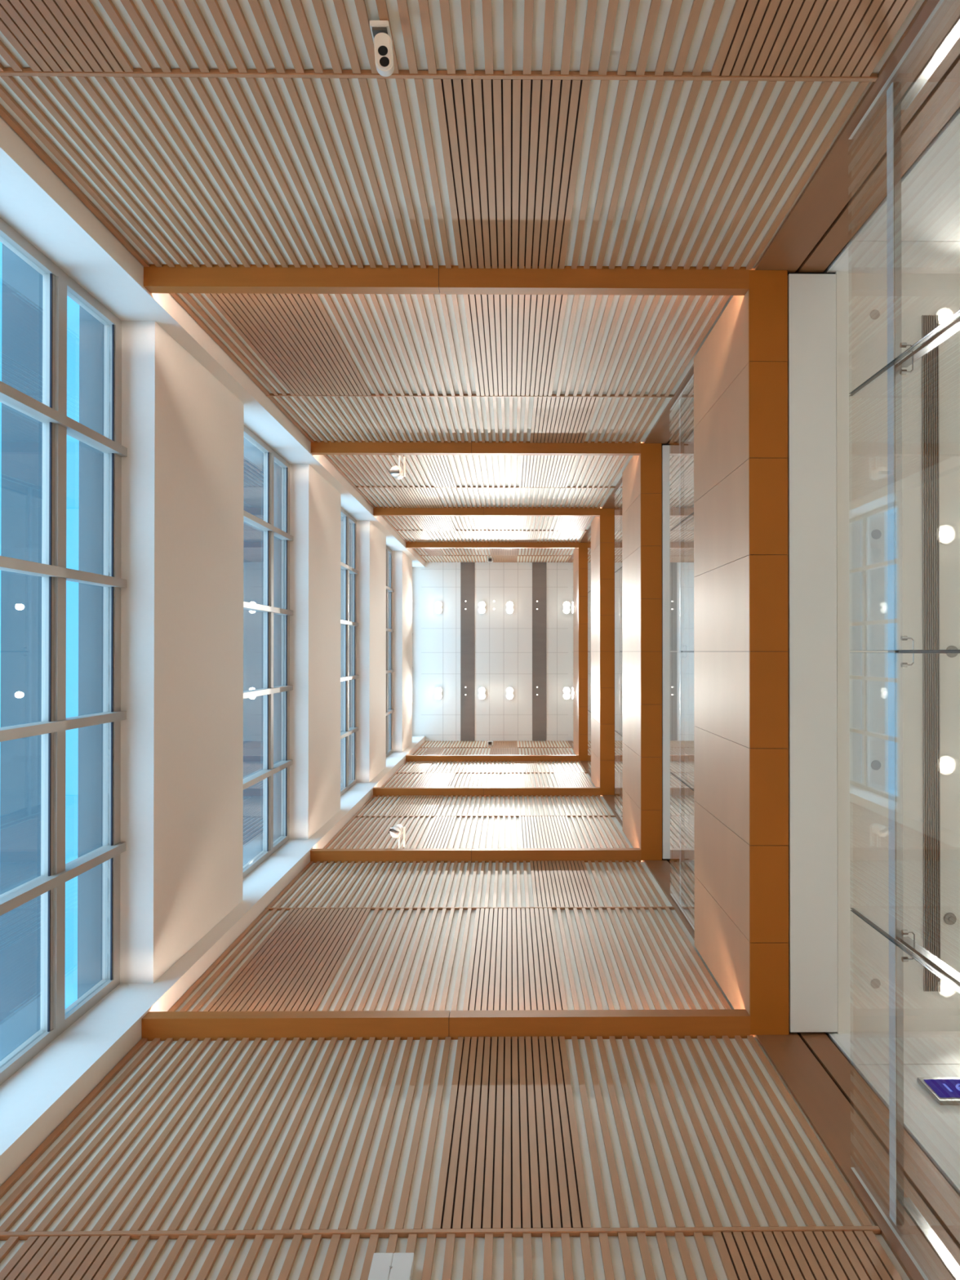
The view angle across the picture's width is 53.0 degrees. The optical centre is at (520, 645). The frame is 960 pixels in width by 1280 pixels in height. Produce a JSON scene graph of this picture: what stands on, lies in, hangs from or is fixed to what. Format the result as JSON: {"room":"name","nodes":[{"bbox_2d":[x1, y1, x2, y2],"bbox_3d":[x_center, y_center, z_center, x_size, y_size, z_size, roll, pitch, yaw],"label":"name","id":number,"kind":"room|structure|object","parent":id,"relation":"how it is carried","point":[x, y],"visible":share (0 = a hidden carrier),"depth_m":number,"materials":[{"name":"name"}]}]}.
{"room":"building lobby corridor","nodes":[
{"label":"building lobby corridor","id":0,"kind":"room"},
{"bbox_2d":[108,320,244,983],"bbox_3d":[-2.237,0.042,6.409,0.264,1.835,3.786,0,-90,-1],"label":"wall","id":1,"kind":"structure","parent":0,"point":[181,865],"depth_m":5.88,"materials":[{"name":"white paint"}]},
{"bbox_2d":[243,425,293,878],"bbox_3d":[-2.448,0.056,8.506,0.328,2.365,7.200,0,-90,-1],"label":"window","id":2,"kind":"structure","parent":1,"relation":"in","point":[269,846],"depth_m":8.95,"materials":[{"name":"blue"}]},
{"bbox_2d":[273,462,281,841],"bbox_3d":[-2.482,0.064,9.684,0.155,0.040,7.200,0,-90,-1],"label":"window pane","id":3,"kind":"structure","parent":2,"relation":"attached to","point":[277,469],"depth_m":9.66,"materials":[{"name":"blue glass"}]},
{"bbox_2d":[0,115,425,567],"bbox_3d":[-2.211,-1.992,10.040,0.375,23.100,0.331,0,-90,-1],"label":"wall","id":4,"kind":"structure","parent":0,"point":[35,202],"depth_m":4.93,"materials":[{"name":"white paint"}]},
{"bbox_2d":[0,736,425,1186],"bbox_3d":[-2.211,2.125,10.013,0.375,23.100,0.331,0,-90,-1],"label":"wall","id":5,"kind":"structure","parent":0,"point":[43,1092],"depth_m":4.93,"materials":[{"name":"white paint"}]},
{"bbox_2d":[284,463,341,839],"bbox_3d":[-2.283,0.070,10.608,0.264,1.835,3.786,0,-90,-1],"label":"wall","id":6,"kind":"structure","parent":0,"point":[315,504],"depth_m":9.96,"materials":[{"name":"white paint"}]},
{"bbox_2d":[340,506,359,795],"bbox_3d":[-2.493,0.084,12.706,0.328,2.365,7.200,0,-90,-1],"label":"window","id":7,"kind":"structure","parent":6,"relation":"in","point":[347,518],"depth_m":13.16,"materials":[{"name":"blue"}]},
{"bbox_2d":[352,520,386,782],"bbox_3d":[-2.328,0.098,14.808,0.264,1.835,3.786,0,-90,-1],"label":"wall","id":8,"kind":"structure","parent":0,"point":[371,753],"depth_m":14.04,"materials":[{"name":"white paint"}]},
{"bbox_2d":[348,522,351,781],"bbox_3d":[-2.528,0.092,13.883,0.155,0.040,7.200,0,-90,-1],"label":"trim","id":9,"kind":"structure","parent":8,"relation":"attached to","point":[349,667],"depth_m":13.86,"materials":[{"name":"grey metal"}]},
{"bbox_2d":[386,546,394,756],"bbox_3d":[-2.424,0.112,16.907,0.098,2.365,3.786,0,-90,-1],"label":"window","id":10,"kind":"structure","parent":8,"relation":"in","point":[389,590],"depth_m":17.81,"materials":[{"name":"grey"}]},
{"bbox_2d":[391,551,412,751],"bbox_3d":[-2.373,0.125,19.008,0.264,1.835,3.786,0,-90,-1],"label":"wall","id":11,"kind":"structure","parent":0,"point":[402,597],"depth_m":18.10,"materials":[{"name":"white paint"}]},
{"bbox_2d":[412,561,572,741],"bbox_3d":[-0.634,0.143,21.694,4.000,0.200,4.400,0,-90,-1],"label":"ceiling","id":12,"kind":"structure","parent":0,"point":[433,637],"depth_m":21.59,"materials":[{"name":"white"}]},
{"bbox_2d":[460,562,475,741],"bbox_3d":[-1.193,0.143,21.607,0.316,0.062,4.008,0,-90,-1],"label":"ceiling strip","id":13,"kind":"object","parent":12,"relation":"attached to","point":[467,569],"visible":1,"depth_m":21.57,"materials":[{"name":"grey metal"}]},
{"bbox_2d":[478,686,485,699],"bbox_3d":[-0.870,1.078,21.567,0.176,0.077,0.300,0,-90,-1],"label":"recessed light","id":14,"kind":"object","parent":12,"relation":"in","point":[482,695],"visible":1,"depth_m":21.54,"materials":[{"name":"white plastic"}]},
{"bbox_2d":[421,562,568,741],"bbox_3d":[-0.583,0.142,21.599,3.300,0.012,4.008,0,-90,-1],"label":"trim","id":15,"kind":"structure","parent":12,"relation":"attached to","point":[517,569],"depth_m":21.59,"materials":[{"name":"grey"}]},
{"bbox_2d":[532,562,546,741],"bbox_3d":[0.416,0.143,21.624,0.320,0.062,4.008,0,-90,-1],"label":"ceiling strip","id":16,"kind":"object","parent":12,"relation":"attached to","point":[539,569],"visible":1,"depth_m":21.59,"materials":[{"name":"grey metal"}]},
{"bbox_2d":[562,686,570,699],"bbox_3d":[1.029,1.079,21.587,0.176,0.077,0.300,0,-90,-1],"label":"recessed light","id":17,"kind":"object","parent":12,"relation":"in","point":[566,695],"visible":1,"depth_m":21.56,"materials":[{"name":"white plastic"}]},
{"bbox_2d":[685,119,959,444],"bbox_3d":[3.486,-2.037,10.102,3.810,23.092,0.200,0,-90,-1],"label":"wall","id":18,"kind":"structure","parent":0,"point":[931,197],"depth_m":4.54,"materials":[{"name":"white paint"}]},
{"bbox_2d":[688,444,694,860],"bbox_3d":[1.649,0.061,9.267,0.062,0.027,4.008,0,-90,-1],"label":"trim","id":19,"kind":"structure","parent":18,"relation":"attached to","point":[691,446],"depth_m":9.25,"materials":[{"name":"white"}]},
{"bbox_2d":[787,272,836,1032],"bbox_3d":[1.538,0.034,5.074,0.285,0.009,4.008,0,-90,-1],"label":"trim","id":20,"kind":"structure","parent":18,"relation":"attached to","point":[788,273],"depth_m":5.08,"materials":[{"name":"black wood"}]},
{"bbox_2d":[666,53,959,444],"bbox_3d":[1.478,-2.038,10.080,0.130,23.100,0.200,0,-90,-1],"label":"trim","id":21,"kind":"structure","parent":18,"relation":"attached to","point":[944,100],"depth_m":4.07,"materials":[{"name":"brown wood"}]},
{"bbox_2d":[684,107,959,444],"bbox_3d":[1.572,-2.038,10.081,0.018,23.100,0.200,0,-90,-1],"label":"trim","id":22,"kind":"structure","parent":18,"relation":"attached to","point":[956,117],"depth_m":4.09,"materials":[{"name":"white"}]},
{"bbox_2d":[835,271,849,1033],"bbox_3d":[1.694,0.033,5.067,0.062,0.027,4.008,0,-90,-1],"label":"trim","id":23,"kind":"structure","parent":18,"relation":"attached to","point":[842,277],"depth_m":5.05,"materials":[{"name":"white"}]},
{"bbox_2d":[686,859,959,1184],"bbox_3d":[3.486,2.171,10.074,3.810,23.092,0.200,0,-90,-1],"label":"wall","id":24,"kind":"structure","parent":0,"point":[936,1054],"depth_m":4.58,"materials":[{"name":"white paint"}]},
{"bbox_2d":[666,859,959,1249],"bbox_3d":[1.478,2.170,10.052,0.130,23.100,0.200,0,-90,-1],"label":"trim","id":25,"kind":"structure","parent":24,"relation":"attached to","point":[943,1201],"depth_m":4.07,"materials":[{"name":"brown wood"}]},
{"bbox_2d":[684,859,959,1195],"bbox_3d":[1.572,2.170,10.053,0.018,23.100,0.200,0,-90,-1],"label":"trim","id":26,"kind":"structure","parent":24,"relation":"attached to","point":[955,1184],"depth_m":4.09,"materials":[{"name":"white metal"}]},
{"bbox_2d":[916,1076,959,1105],"bbox_3d":[2.080,2.020,4.364,0.465,0.240,0.025,0,-90,-1],"label":"sign","id":27,"kind":"object","parent":24,"relation":"attached to","point":[945,1091],"visible":1,"depth_m":4.36,"materials":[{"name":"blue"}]},
{"bbox_2d":[848,273,959,1031],"bbox_3d":[3.416,0.038,5.777,4.044,1.360,4.008,0,-90,-1],"label":"ceiling","id":28,"kind":"structure","parent":0,"point":[922,294],"depth_m":5.08,"materials":[{"name":"white"}]},
{"bbox_2d":[787,273,837,1032],"bbox_3d":[1.533,0.036,5.055,0.249,0.036,3.975,0,-90,-1],"label":"ceiling bulkhead","id":29,"kind":"object","parent":28,"relation":"attached to","point":[811,298],"visible":1,"depth_m":5.04,"materials":[{"name":"white paint"}]},
{"bbox_2d":[921,315,940,991],"bbox_3d":[2.168,0.038,5.080,0.086,0.017,3.570,0,-90,-1],"label":"ceiling recess","id":30,"kind":"object","parent":28,"relation":"in","point":[930,361],"visible":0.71,"depth_m":5.08,"materials":[{"name":"grey"}]},
{"bbox_2d":[934,307,954,327],"bbox_3d":[2.245,-1.736,5.088,0.104,0.036,0.104,0,-90,-1],"label":"recessed light","id":31,"kind":"object","parent":28,"relation":"in","point":[944,313],"visible":0.75,"depth_m":5.08,"materials":[{"name":"white"}]},
{"bbox_2d":[935,524,955,544],"bbox_3d":[2.245,-0.587,5.080,0.104,0.036,0.104,0,-90,-1],"label":"recessed light","id":32,"kind":"object","parent":28,"relation":"in","point":[947,533],"visible":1,"depth_m":5.08,"materials":[{"name":"white plastic"}]},
{"bbox_2d":[937,755,955,774],"bbox_3d":[2.245,0.633,5.072,0.104,0.036,0.104,0,-90,-1],"label":"recessed light","id":33,"kind":"object","parent":28,"relation":"in","point":[948,764],"visible":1,"depth_m":5.07,"materials":[{"name":"white"}]},
{"bbox_2d":[937,977,956,997],"bbox_3d":[2.245,1.804,5.065,0.104,0.036,0.104,0,-90,-1],"label":"recessed light","id":34,"kind":"object","parent":28,"relation":"in","point":[946,991],"visible":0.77,"depth_m":5.06,"materials":[{"name":"white"}]},
{"bbox_2d":[943,912,956,924],"bbox_3d":[2.265,1.444,5.070,0.068,0.030,0.068,0,-90,-1],"label":"sprinkler cover","id":35,"kind":"object","parent":28,"relation":"attached to","point":[949,918],"visible":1,"depth_m":5.06,"materials":[{"name":"grey"}]},
{"bbox_3d":[3.370,0.066,9.977,4.044,1.360,4.008,0,-90,-1],"label":"ceiling","id":36,"kind":"structure","parent":0,"visible":0},
{"bbox_2d":[662,444,688,858],"bbox_3d":[1.488,0.064,9.254,0.249,0.036,3.975,0,-90,-1],"label":"glass railing","id":37,"kind":"object","parent":36,"relation":"attached to","point":[670,454],"visible":0.92,"depth_m":9.24,"materials":[{"name":"white"}]},
{"bbox_3d":[3.454,0.015,2.272,4.044,0.030,4.008,0,-90,-1],"label":"floor","id":38,"kind":"structure","parent":0,"visible":0},
{"bbox_3d":[1.337,0.011,1.599,0.202,1.530,4.008,0,-90,-1],"label":"parapet","id":39,"kind":"object","parent":38,"relation":"attached to","visible":0},
{"bbox_2d":[848,0,959,1279],"bbox_3d":[1.317,0.020,3.047,0.070,1.365,3.989,0,-90,-1],"label":"glass balustrade","id":40,"kind":"object","parent":39,"relation":"on","point":[895,104],"visible":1,"depth_m":3.35,"materials":[{"name":"white"}]},
{"bbox_3d":[3.408,0.043,6.472,4.044,0.030,4.008,0,-90,-1],"label":"floor","id":41,"kind":"structure","parent":0,"visible":0},
{"bbox_2d":[693,270,788,1035],"bbox_3d":[1.291,0.038,5.799,0.202,1.530,4.008,0,-90,-1],"label":"fascia","id":42,"kind":"object","parent":41,"relation":"attached to","point":[741,651],"visible":1,"depth_m":5.18,"materials":[{"name":"brown wood"}]},
{"bbox_2d":[669,373,694,930],"bbox_3d":[1.272,0.048,7.247,0.070,1.365,3.989,0,-90,-1],"label":"glass balustrade","id":43,"kind":"object","parent":42,"relation":"on","point":[682,407],"visible":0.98,"depth_m":7.55,"materials":[{"name":"white"}]},
{"bbox_3d":[3.363,0.070,10.672,4.044,0.030,4.008,0,-90,-1],"label":"floor","id":44,"kind":"structure","parent":0,"visible":0},
{"bbox_2d":[622,443,662,860],"bbox_3d":[1.246,0.066,9.999,0.202,1.530,4.008,0,-90,-1],"label":"fascia","id":45,"kind":"object","parent":44,"relation":"attached to","point":[642,477],"visible":1,"depth_m":9.24,"materials":[{"name":"brown wood"}]},
{"bbox_2d":[614,483,622,821],"bbox_3d":[1.226,0.075,11.446,0.070,1.365,3.989,0,-90,-1],"label":"glass balustrade","id":46,"kind":"object","parent":45,"relation":"on","point":[618,495],"visible":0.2,"depth_m":11.71,"materials":[{"name":"white"}]},
{"bbox_3d":[3.318,0.098,14.871,4.044,0.030,4.008,0,-90,-1],"label":"floor","id":47,"kind":"structure","parent":0,"visible":0},
{"bbox_2d":[591,508,614,795],"bbox_3d":[1.201,0.094,14.198,0.202,1.530,4.008,0,-90,-1],"label":"fascia","id":48,"kind":"object","parent":47,"relation":"attached to","point":[602,526],"visible":1,"depth_m":13.44,"materials":[{"name":"brown wood"}]},
{"bbox_2d":[587,529,591,773],"bbox_3d":[1.181,0.103,15.646,0.070,1.365,3.989,0,-90,-1],"label":"glass balustrade","id":49,"kind":"object","parent":48,"relation":"on","point":[589,532],"visible":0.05,"depth_m":15.92,"materials":[{"name":"white"}]},
{"bbox_3d":[3.272,0.126,19.071,4.044,0.030,4.008,0,-90,-1],"label":"floor","id":50,"kind":"structure","parent":0,"visible":0},
{"bbox_2d":[573,542,587,760],"bbox_3d":[1.155,0.121,18.398,0.202,1.530,4.008,0,-90,-1],"label":"fascia","id":51,"kind":"object","parent":50,"relation":"attached to","point":[580,555],"visible":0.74,"depth_m":17.64,"materials":[{"name":"brown wood"}]},
{"bbox_2d":[572,557,573,746],"bbox_3d":[1.136,0.131,19.846,0.070,1.365,3.989,0,-90,-1],"label":"glass balustrade","id":52,"kind":"object","parent":51,"relation":"on","point":[572,557],"visible":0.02,"depth_m":20.31,"materials":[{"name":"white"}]},
{"bbox_3d":[-2.177,0.005,0.802,0.264,4.650,3.786,0,-90,-1],"label":"wall","id":53,"kind":"structure","parent":0,"visible":0},
{"bbox_2d":[0,217,127,1085],"bbox_3d":[-2.403,0.028,4.307,0.328,2.365,7.200,0,-90,-1],"label":"window","id":54,"kind":"structure","parent":53,"relation":"in","point":[57,285],"depth_m":4.75,"materials":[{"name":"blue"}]},
{"bbox_2d":[77,305,104,999],"bbox_3d":[-2.437,0.036,5.484,0.155,0.040,7.200,0,-90,-1],"label":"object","id":55,"kind":"structure","parent":54,"relation":"attached to","point":[91,550],"depth_m":5.46,"materials":[{"name":"blue glass"}]},
{"bbox_3d":[-0.459,2.220,10.031,3.300,23.100,0.180,0,-90,-1],"label":"wall","id":56,"kind":"structure","parent":0,"visible":0},
{"bbox_2d":[0,1035,875,1231],"bbox_3d":[-0.368,2.050,4.179,3.244,1.688,0.036,0,-90,-1],"label":"cladding","id":57,"kind":"object","parent":56,"relation":"attached to","point":[181,1134],"visible":1,"depth_m":3.94,"materials":[{"name":"brown wood"}]},
{"bbox_2d":[141,1008,750,1040],"bbox_3d":[-0.385,1.999,5.052,3.166,0.098,0.121,0,-90,-1],"label":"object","id":58,"kind":"structure","parent":56,"relation":"attached to","point":[315,1024],"depth_m":5.01,"materials":[{"name":"brown wood"}]},
{"bbox_2d":[168,907,733,1011],"bbox_3d":[-0.391,2.064,6.322,3.244,2.418,0.036,0,-90,-1],"label":"cladding","id":59,"kind":"object","parent":56,"relation":"attached to","point":[293,959],"visible":0.62,"depth_m":6.19,"materials":[{"name":"brown wood"}]},
{"bbox_2d":[265,906,674,910],"bbox_3d":[-0.396,2.061,7.523,3.196,0.024,0.018,0,-90,-1],"label":"rail","id":60,"kind":"object","parent":59,"relation":"attached to","point":[636,907],"visible":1,"depth_m":7.52,"materials":[{"name":"brown wood"}]},
{"bbox_2d":[0,1231,910,1279],"bbox_3d":[-0.346,2.036,2.122,3.244,2.418,0.036,0,-90,-1],"label":"cladding","id":61,"kind":"object","parent":56,"relation":"attached to","point":[828,1255],"visible":1,"depth_m":3.20,"materials":[{"name":"brown wood"}]},
{"bbox_2d":[368,1253,413,1279],"bbox_3d":[-0.413,2.004,2.975,0.132,0.345,0.037,0,-90,-1],"label":"box","id":62,"kind":"object","parent":61,"relation":"attached to","point":[384,1266],"visible":1,"depth_m":3.08,"materials":[{"name":"white plastic"}]},
{"bbox_2d":[0,1226,880,1239],"bbox_3d":[-0.351,2.033,3.323,3.196,0.024,0.018,0,-90,-1],"label":"wall trim","id":63,"kind":"structure","parent":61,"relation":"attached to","point":[668,1231],"depth_m":3.32,"materials":[{"name":"brown wood"}]},
{"bbox_2d":[266,860,671,907],"bbox_3d":[-0.414,2.077,8.379,3.244,1.688,0.036,0,-90,-1],"label":"cladding","id":64,"kind":"object","parent":56,"relation":"attached to","point":[554,883],"visible":0.98,"depth_m":8.27,"materials":[{"name":"brown wood"}]},
{"bbox_2d":[310,848,640,862],"bbox_3d":[-0.430,2.027,9.252,3.166,0.098,0.121,0,-90,-1],"label":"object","id":65,"kind":"structure","parent":56,"relation":"attached to","point":[418,855],"depth_m":9.21,"materials":[{"name":"brown wood"}]},
{"bbox_2d":[322,815,642,862],"bbox_3d":[-0.437,2.091,10.521,3.244,2.418,0.036,0,-90,-1],"label":"cladding","id":66,"kind":"object","parent":56,"relation":"attached to","point":[436,832],"visible":0.65,"depth_m":10.65,"materials":[{"name":"brown wood"}]},
{"bbox_2d":[388,823,405,848],"bbox_3d":[-1.266,1.954,9.839,0.162,0.263,0.232,0,-90,-1],"label":"camera","id":67,"kind":"object","parent":66,"relation":"attached to","point":[397,830],"visible":1,"depth_m":9.76,"materials":[{"name":"white plastic"}]},
{"bbox_2d":[353,815,615,817],"bbox_3d":[-0.442,2.088,11.722,3.196,0.024,0.018,0,-90,-1],"label":"rail","id":68,"kind":"object","parent":66,"relation":"attached to","point":[357,816],"visible":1,"depth_m":11.71,"materials":[{"name":"brown wood"}]},
{"bbox_2d":[354,795,614,815],"bbox_3d":[-0.459,2.105,12.578,3.244,1.688,0.036,0,-90,-1],"label":"cladding","id":69,"kind":"object","parent":56,"relation":"attached to","point":[408,805],"visible":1,"depth_m":12.53,"materials":[{"name":"brown wood"}]},
{"bbox_2d":[373,786,599,796],"bbox_3d":[-0.475,2.054,13.451,3.166,0.098,0.121,0,-90,-1],"label":"beam","id":70,"kind":"structure","parent":56,"relation":"attached to","point":[381,791],"depth_m":13.40,"materials":[{"name":"brown wood"}]},
{"bbox_2d":[395,760,586,772],"bbox_3d":[-0.504,2.133,16.778,3.244,1.688,0.036,0,-90,-1],"label":"cladding","id":71,"kind":"object","parent":56,"relation":"attached to","point":[420,766],"visible":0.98,"depth_m":16.80,"materials":[{"name":"brown wood"}]},
{"bbox_2d":[382,772,601,795],"bbox_3d":[-0.482,2.119,14.721,3.244,2.418,0.036,0,-90,-1],"label":"cladding","id":72,"kind":"object","parent":56,"relation":"attached to","point":[566,779],"visible":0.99,"depth_m":15.09,"materials":[{"name":"brown wood"}]},
{"bbox_2d":[395,772,587,773],"bbox_3d":[-0.487,2.116,15.922,3.196,0.024,0.018,0,-90,-1],"label":"rail","id":73,"kind":"object","parent":72,"relation":"attached to","point":[395,772],"visible":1,"depth_m":15.91,"materials":[{"name":"brown wood"}]},
{"bbox_2d":[405,755,578,761],"bbox_3d":[-0.521,2.082,17.651,3.166,0.098,0.121,0,-90,-1],"label":"beam","id":74,"kind":"structure","parent":56,"relation":"attached to","point":[408,757],"depth_m":17.60,"materials":[{"name":"brown wood"}]},
{"bbox_2d":[412,746,574,755],"bbox_3d":[-0.527,2.147,18.921,3.244,2.418,0.036,0,-90,-1],"label":"cladding","id":75,"kind":"object","parent":56,"relation":"attached to","point":[500,750],"visible":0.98,"depth_m":19.29,"materials":[{"name":"brown wood"}]},
{"bbox_2d":[418,746,571,748],"bbox_3d":[-0.532,2.144,20.122,3.196,0.024,0.018,0,-90,-1],"label":"rail","id":76,"kind":"object","parent":75,"relation":"attached to","point":[419,747],"visible":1,"depth_m":20.11,"materials":[{"name":"brown wood"}]},
{"bbox_2d":[419,740,570,746],"bbox_3d":[-0.548,2.160,20.867,3.244,1.468,0.036,0,-90,-1],"label":"cladding","id":77,"kind":"object","parent":56,"relation":"attached to","point":[507,743],"visible":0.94,"depth_m":20.82,"materials":[{"name":"brown wood"}]},
{"bbox_2d":[567,740,959,1279],"bbox_3d":[1.286,2.170,10.050,0.220,23.100,0.200,0,-90,-1],"label":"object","id":78,"kind":"structure","parent":56,"relation":"attached to","point":[847,1139],"depth_m":3.98,"materials":[{"name":"brown wood"}]},
{"bbox_3d":[-0.459,-2.088,10.060,3.300,23.100,0.180,0,-90,-1],"label":"wall","id":79,"kind":"structure","parent":0,"visible":0},
{"bbox_2d":[0,75,872,269],"bbox_3d":[-0.368,-1.994,4.205,3.244,1.688,0.036,0,-90,-1],"label":"cladding","id":80,"kind":"object","parent":79,"relation":"attached to","point":[184,171],"visible":0.99,"depth_m":3.96,"materials":[{"name":"brown wood"}]},
{"bbox_2d":[143,264,749,295],"bbox_3d":[-0.385,-1.932,5.078,3.166,0.098,0.121,0,-90,-1],"label":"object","id":81,"kind":"structure","parent":79,"relation":"attached to","point":[228,279],"depth_m":5.03,"materials":[{"name":"brown wood"}]},
{"bbox_2d":[168,293,733,396],"bbox_3d":[-0.391,-1.980,6.348,3.244,2.418,0.036,0,-90,-1],"label":"cladding","id":82,"kind":"object","parent":79,"relation":"attached to","point":[343,344],"visible":0.62,"depth_m":6.23,"materials":[{"name":"brown wood"}]},
{"bbox_2d":[266,393,673,397],"bbox_3d":[-0.396,-1.961,7.549,3.196,0.024,0.018,0,-90,-1],"label":"rail","id":83,"kind":"object","parent":82,"relation":"attached to","point":[271,394],"visible":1,"depth_m":7.54,"materials":[{"name":"brown wood"}]},
{"bbox_2d":[0,0,924,76],"bbox_3d":[-0.346,-2.008,2.149,3.244,2.418,0.036,0,-90,-1],"label":"cladding","id":84,"kind":"object","parent":79,"relation":"attached to","point":[826,37],"visible":0.98,"depth_m":3.13,"materials":[{"name":"brown wood"}]},
{"bbox_2d":[369,20,394,76],"bbox_3d":[-0.441,-1.908,3.101,0.061,0.105,0.158,-8,-90,-1],"label":"detector","id":85,"kind":"object","parent":84,"relation":"attached to","point":[380,29],"visible":1,"depth_m":3.06,"materials":[{"name":"white plastic"}]},
{"bbox_2d":[0,67,877,81],"bbox_3d":[-0.351,-1.989,3.350,3.196,0.024,0.018,0,-90,-1],"label":"wall trim","id":86,"kind":"structure","parent":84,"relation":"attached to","point":[175,73],"depth_m":3.35,"materials":[{"name":"brown wood"}]},
{"bbox_2d":[267,396,671,443],"bbox_3d":[-0.414,-1.967,8.405,3.244,1.688,0.036,0,-90,-1],"label":"cladding","id":87,"kind":"object","parent":79,"relation":"attached to","point":[326,419],"visible":1,"depth_m":8.29,"materials":[{"name":"brown wood"}]},
{"bbox_2d":[311,440,640,455],"bbox_3d":[-0.430,-1.904,9.278,3.166,0.098,0.121,0,-90,-1],"label":"beam","id":88,"kind":"structure","parent":79,"relation":"attached to","point":[432,448],"depth_m":9.23,"materials":[{"name":"brown wood"}]},
{"bbox_2d":[323,441,642,487],"bbox_3d":[-0.437,-1.952,10.548,3.244,2.418,0.036,0,-90,-1],"label":"cladding","id":89,"kind":"object","parent":79,"relation":"attached to","point":[439,471],"visible":0.69,"depth_m":10.69,"materials":[{"name":"brown wood"}]},
{"bbox_2d":[388,455,405,479],"bbox_3d":[-1.266,-1.824,9.864,0.162,0.263,0.232,0,-90,-1],"label":"camera","id":90,"kind":"object","parent":89,"relation":"attached to","point":[395,471],"visible":1,"depth_m":9.78,"materials":[{"name":"white plastic"}]},
{"bbox_2d":[355,485,615,488],"bbox_3d":[-0.442,-1.933,11.749,3.196,0.024,0.018,0,-90,-1],"label":"rail","id":91,"kind":"object","parent":89,"relation":"attached to","point":[406,486],"visible":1,"depth_m":11.75,"materials":[{"name":"brown wood"}]},
{"bbox_2d":[354,487,613,508],"bbox_3d":[-0.459,-1.939,12.605,3.244,1.688,0.036,0,-90,-1],"label":"cladding","id":92,"kind":"object","parent":79,"relation":"attached to","point":[379,497],"visible":0.97,"depth_m":12.51,"materials":[{"name":"brown wood"}]},
{"bbox_2d":[373,506,599,516],"bbox_3d":[-0.475,-1.877,13.477,3.166,0.098,0.121,0,-90,-1],"label":"beam","id":93,"kind":"structure","parent":79,"relation":"attached to","point":[381,511],"depth_m":13.43,"materials":[{"name":"brown wood"}]},
{"bbox_2d":[381,506,601,530],"bbox_3d":[-0.482,-1.925,14.748,3.244,2.418,0.036,0,-90,-1],"label":"cladding","id":94,"kind":"object","parent":79,"relation":"attached to","point":[397,522],"visible":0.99,"depth_m":15.06,"materials":[{"name":"brown wood"}]},
{"bbox_2d":[396,529,587,531],"bbox_3d":[-0.487,-1.906,15.949,3.196,0.024,0.018,0,-90,-1],"label":"rail","id":95,"kind":"object","parent":94,"relation":"attached to","point":[397,530],"visible":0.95,"depth_m":15.95,"materials":[{"name":"brown wood"}]},
{"bbox_2d":[395,530,586,542],"bbox_3d":[-0.504,-1.911,16.805,3.244,1.688,0.036,0,-90,-1],"label":"cladding","id":96,"kind":"object","parent":79,"relation":"attached to","point":[407,535],"visible":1,"depth_m":16.78,"materials":[{"name":"brown wood"}]},
{"bbox_2d":[405,541,578,548],"bbox_3d":[-0.521,-1.849,17.677,3.166,0.098,0.121,0,-90,-1],"label":"beam","id":97,"kind":"structure","parent":79,"relation":"attached to","point":[463,544],"depth_m":17.63,"materials":[{"name":"brown wood"}]},
{"bbox_2d":[412,547,574,555],"bbox_3d":[-0.527,-1.897,18.947,3.244,2.418,0.036,0,-90,-1],"label":"cladding","id":98,"kind":"object","parent":79,"relation":"attached to","point":[430,552],"visible":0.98,"depth_m":19.40,"materials":[{"name":"brown wood"}]},
{"bbox_2d":[419,555,570,562],"bbox_3d":[-0.548,-1.884,20.894,3.244,1.468,0.036,0,-90,-1],"label":"cladding","id":99,"kind":"object","parent":79,"relation":"attached to","point":[426,558],"visible":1,"depth_m":20.93,"materials":[{"name":"brown wood"}]},
{"bbox_2d":[567,0,959,562],"bbox_3d":[1.286,-2.038,10.078,0.220,23.100,0.200,0,-90,-1],"label":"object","id":100,"kind":"structure","parent":79,"relation":"attached to","point":[847,163],"depth_m":3.93,"materials":[{"name":"brown wood"}]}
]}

